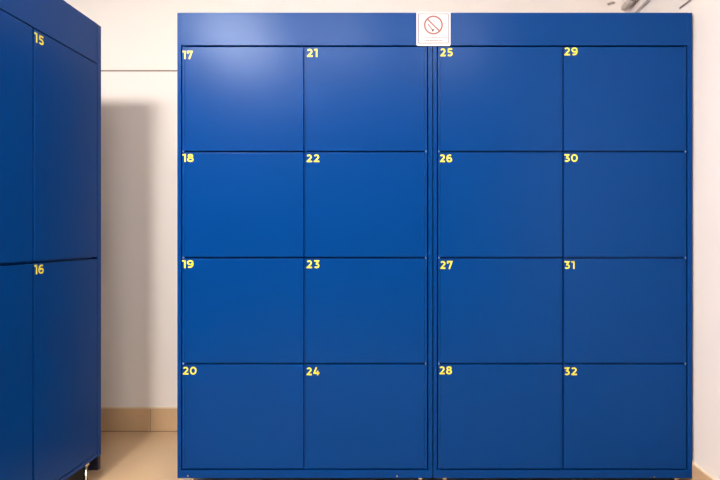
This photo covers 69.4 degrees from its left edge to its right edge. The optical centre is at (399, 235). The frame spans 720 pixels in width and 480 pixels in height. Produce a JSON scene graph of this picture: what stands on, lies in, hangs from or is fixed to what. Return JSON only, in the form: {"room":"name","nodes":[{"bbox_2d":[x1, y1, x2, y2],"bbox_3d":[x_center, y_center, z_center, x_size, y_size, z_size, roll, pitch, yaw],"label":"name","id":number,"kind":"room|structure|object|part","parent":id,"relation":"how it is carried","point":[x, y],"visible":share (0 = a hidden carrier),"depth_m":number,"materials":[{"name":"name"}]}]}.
{"room":"locker room","nodes":[
{"label":"locker room","id":0,"kind":"room"},
{"bbox_2d":[64,0,621,406],"bbox_3d":[-0.311,-0.250,2.705,3.098,2.500,0.100,0,0,0],"label":"wall","id":1,"kind":"structure","parent":0,"point":[139,108],"depth_m":2.65,"materials":[{"name":"white paint"}]},
{"bbox_2d":[101,407,176,431],"bbox_3d":[-0.316,0.938,2.651,2.888,0.125,0.009,0,0,0],"label":"baseboard","id":2,"kind":"structure","parent":1,"relation":"attached to","point":[113,419],"depth_m":2.65,"materials":[{"name":"beige tile"}]},
{"bbox_2d":[101,70,176,70],"bbox_3d":[-0.311,-0.847,2.654,2.898,0.007,0.002,0,0,0],"label":"trim","id":3,"kind":"structure","parent":1,"relation":"attached to","point":[101,70],"depth_m":2.65,"materials":[{"name":"white paint"}]},
{"bbox_2d":[88,432,673,479],"bbox_3d":[-0.311,1.050,-1.423,3.098,0.100,8.355,0,0,0],"label":"floor","id":4,"kind":"structure","parent":0,"point":[124,455],"depth_m":2.29,"materials":[{"name":"beige tile"}]},
{"bbox_2d":[0,0,100,479],"bbox_3d":[-1.478,0.070,1.733,0.502,1.861,0.790,0,0,0],"label":"tall cabinet","id":5,"kind":"object","parent":4,"relation":"on","point":[50,51],"visible":1,"depth_m":1.81,"materials":[{"name":"blue metal"}]},
{"bbox_3d":[-1.237,0.485,1.544,0.018,0.783,0.371,0,0,0],"label":"door","id":6,"kind":"part","parent":5,"relation":"part of","materials":[{"name":"blue metal"}]},
{"bbox_3d":[-1.237,-0.306,1.544,0.018,0.780,0.371,0,0,0],"label":"door","id":7,"kind":"part","parent":5,"relation":"part of","materials":[{"name":"blue metal"}]},
{"bbox_3d":[-1.237,-0.780,1.729,0.018,0.161,0.744,0,0,0],"label":"header panel","id":8,"kind":"part","parent":5,"relation":"part of","materials":[{"name":"blue metal"}]},
{"bbox_3d":[-1.237,0.485,1.919,0.018,0.783,0.360,0,0,0],"label":"door","id":9,"kind":"part","parent":5,"relation":"part of","materials":[{"name":"blue metal"}]},
{"bbox_3d":[-1.237,-0.306,1.919,0.018,0.780,0.360,0,0,0],"label":"door","id":10,"kind":"part","parent":5,"relation":"part of","materials":[{"name":"blue metal"}]},
{"bbox_3d":[-1.237,0.888,1.729,0.018,0.016,0.744,0,0,0],"label":"rail","id":11,"kind":"part","parent":5,"relation":"part of","materials":[{"name":"blue metal"}]},
{"bbox_2d":[177,13,431,479],"bbox_3d":[-0.368,0.069,2.248,0.986,1.863,0.504,0,0,0],"label":"tall cabinet","id":12,"kind":"object","parent":4,"relation":"on","point":[304,140],"visible":1,"depth_m":2.00,"materials":[{"name":"metal"}]},
{"bbox_3d":[-0.602,0.698,2.009,0.458,0.402,0.018,0,0,0],"label":"door","id":13,"kind":"part","parent":12,"relation":"part of","materials":[{"name":"blue metal"}]},
{"bbox_3d":[-0.602,0.289,2.009,0.458,0.403,0.018,0,0,0],"label":"door","id":14,"kind":"part","parent":12,"relation":"part of","materials":[{"name":"blue metal"}]},
{"bbox_3d":[-0.602,-0.121,2.009,0.458,0.403,0.018,0,0,0],"label":"door","id":15,"kind":"part","parent":12,"relation":"part of","materials":[{"name":"blue metal"}]},
{"bbox_3d":[-0.602,-0.530,2.009,0.458,0.402,0.018,0,0,0],"label":"door","id":16,"kind":"part","parent":12,"relation":"part of","materials":[{"name":"blue metal"}]},
{"bbox_3d":[-0.368,-0.800,2.009,0.958,0.127,0.018,0,0,0],"label":"header panel","id":17,"kind":"part","parent":12,"relation":"part of","materials":[{"name":"blue metal"}]},
{"bbox_3d":[-0.368,0.920,2.009,0.958,0.031,0.018,0,0,0],"label":"rail","id":18,"kind":"part","parent":12,"relation":"part of","materials":[{"name":"blue metal"}]},
{"bbox_3d":[-0.134,0.698,2.009,0.457,0.402,0.018,0,0,0],"label":"door","id":19,"kind":"part","parent":12,"relation":"part of","materials":[{"name":"blue metal"}]},
{"bbox_3d":[-0.134,0.289,2.009,0.457,0.403,0.018,0,0,0],"label":"door","id":20,"kind":"part","parent":12,"relation":"part of","materials":[{"name":"blue metal"}]},
{"bbox_3d":[-0.134,-0.121,2.009,0.457,0.403,0.018,0,0,0],"label":"door","id":21,"kind":"part","parent":12,"relation":"part of","materials":[{"name":"blue metal"}]},
{"bbox_3d":[-0.134,-0.530,2.009,0.457,0.402,0.018,0,0,0],"label":"door","id":22,"kind":"part","parent":12,"relation":"part of","materials":[{"name":"blue metal"}]},
{"bbox_2d":[432,13,691,479],"bbox_3d":[0.629,0.069,2.248,1.000,1.863,0.504,0,0,0],"label":"tall cabinet","id":23,"kind":"object","parent":4,"relation":"on","point":[562,142],"visible":0.98,"depth_m":2.00,"materials":[{"name":"metal"}]},
{"bbox_2d":[417,12,449,45],"bbox_3d":[0.129,-0.797,1.997,0.131,0.129,0.006,0,0,0],"label":"no smoking sign","id":24,"kind":"object","parent":23,"relation":"attached to","point":[433,28],"visible":1,"depth_m":1.99,"materials":[{"name":"plastic"}]},
{"bbox_3d":[0.391,0.698,2.009,0.470,0.402,0.018,0,0,0],"label":"door","id":25,"kind":"part","parent":23,"relation":"part of","materials":[{"name":"blue metal"}]},
{"bbox_3d":[0.391,0.289,2.009,0.470,0.403,0.018,0,0,0],"label":"door","id":26,"kind":"part","parent":23,"relation":"part of","materials":[{"name":"blue metal"}]},
{"bbox_3d":[0.391,-0.121,2.009,0.470,0.403,0.018,0,0,0],"label":"door","id":27,"kind":"part","parent":23,"relation":"part of","materials":[{"name":"blue metal"}]},
{"bbox_3d":[0.391,-0.530,2.009,0.470,0.402,0.018,0,0,0],"label":"door","id":28,"kind":"part","parent":23,"relation":"part of","materials":[{"name":"blue metal"}]},
{"bbox_3d":[0.627,-0.800,2.009,0.971,0.127,0.018,0,0,0],"label":"header panel","id":29,"kind":"part","parent":23,"relation":"part of","materials":[{"name":"blue metal"}]},
{"bbox_3d":[0.627,0.920,2.009,0.971,0.031,0.018,0,0,0],"label":"rail","id":30,"kind":"part","parent":23,"relation":"part of","materials":[{"name":"blue metal"}]},
{"bbox_3d":[0.865,0.698,2.009,0.463,0.402,0.018,0,0,0],"label":"door","id":31,"kind":"part","parent":23,"relation":"part of","materials":[{"name":"blue metal"}]},
{"bbox_3d":[0.865,0.289,2.009,0.463,0.403,0.018,0,0,0],"label":"door","id":32,"kind":"part","parent":23,"relation":"part of","materials":[{"name":"blue metal"}]},
{"bbox_3d":[0.865,-0.121,2.009,0.463,0.403,0.018,0,0,0],"label":"door","id":33,"kind":"part","parent":23,"relation":"part of","materials":[{"name":"blue metal"}]},
{"bbox_3d":[0.865,-0.530,2.009,0.463,0.402,0.018,0,0,0],"label":"door","id":34,"kind":"part","parent":23,"relation":"part of","materials":[{"name":"blue metal"}]},
{"bbox_2d":[622,0,719,479],"bbox_3d":[1.188,-0.250,-1.423,0.100,2.500,8.155,0,0,0],"label":"wall","id":35,"kind":"structure","parent":0,"point":[705,13],"depth_m":1.93,"materials":[{"name":"white paint"}]},
{"bbox_2d":[621,0,635,10],"bbox_3d":[1.109,-1.117,1.416,0.057,0.035,2.232,0,0,0],"label":"pipe","id":36,"kind":"object","parent":35,"relation":"attached to","point":[628,3],"visible":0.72,"depth_m":2.48,"materials":[{"name":"grey plastic"}]},
{"bbox_2d":[624,0,649,12],"bbox_3d":[1.129,-1.094,-1.415,0.018,0.048,8.070,0,0,0],"label":"pipe","id":37,"kind":"object","parent":35,"relation":"attached to","point":[638,5],"visible":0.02,"depth_m":2.45,"materials":[{"name":"white plastic"}]},
{"bbox_2d":[678,461,715,479],"bbox_3d":[1.133,0.938,-1.423,0.009,0.125,8.155,0,0,0],"label":"baseboard","id":38,"kind":"structure","parent":35,"relation":"attached to","point":[698,473],"depth_m":1.96,"materials":[{"name":"beige tile"}]}
]}

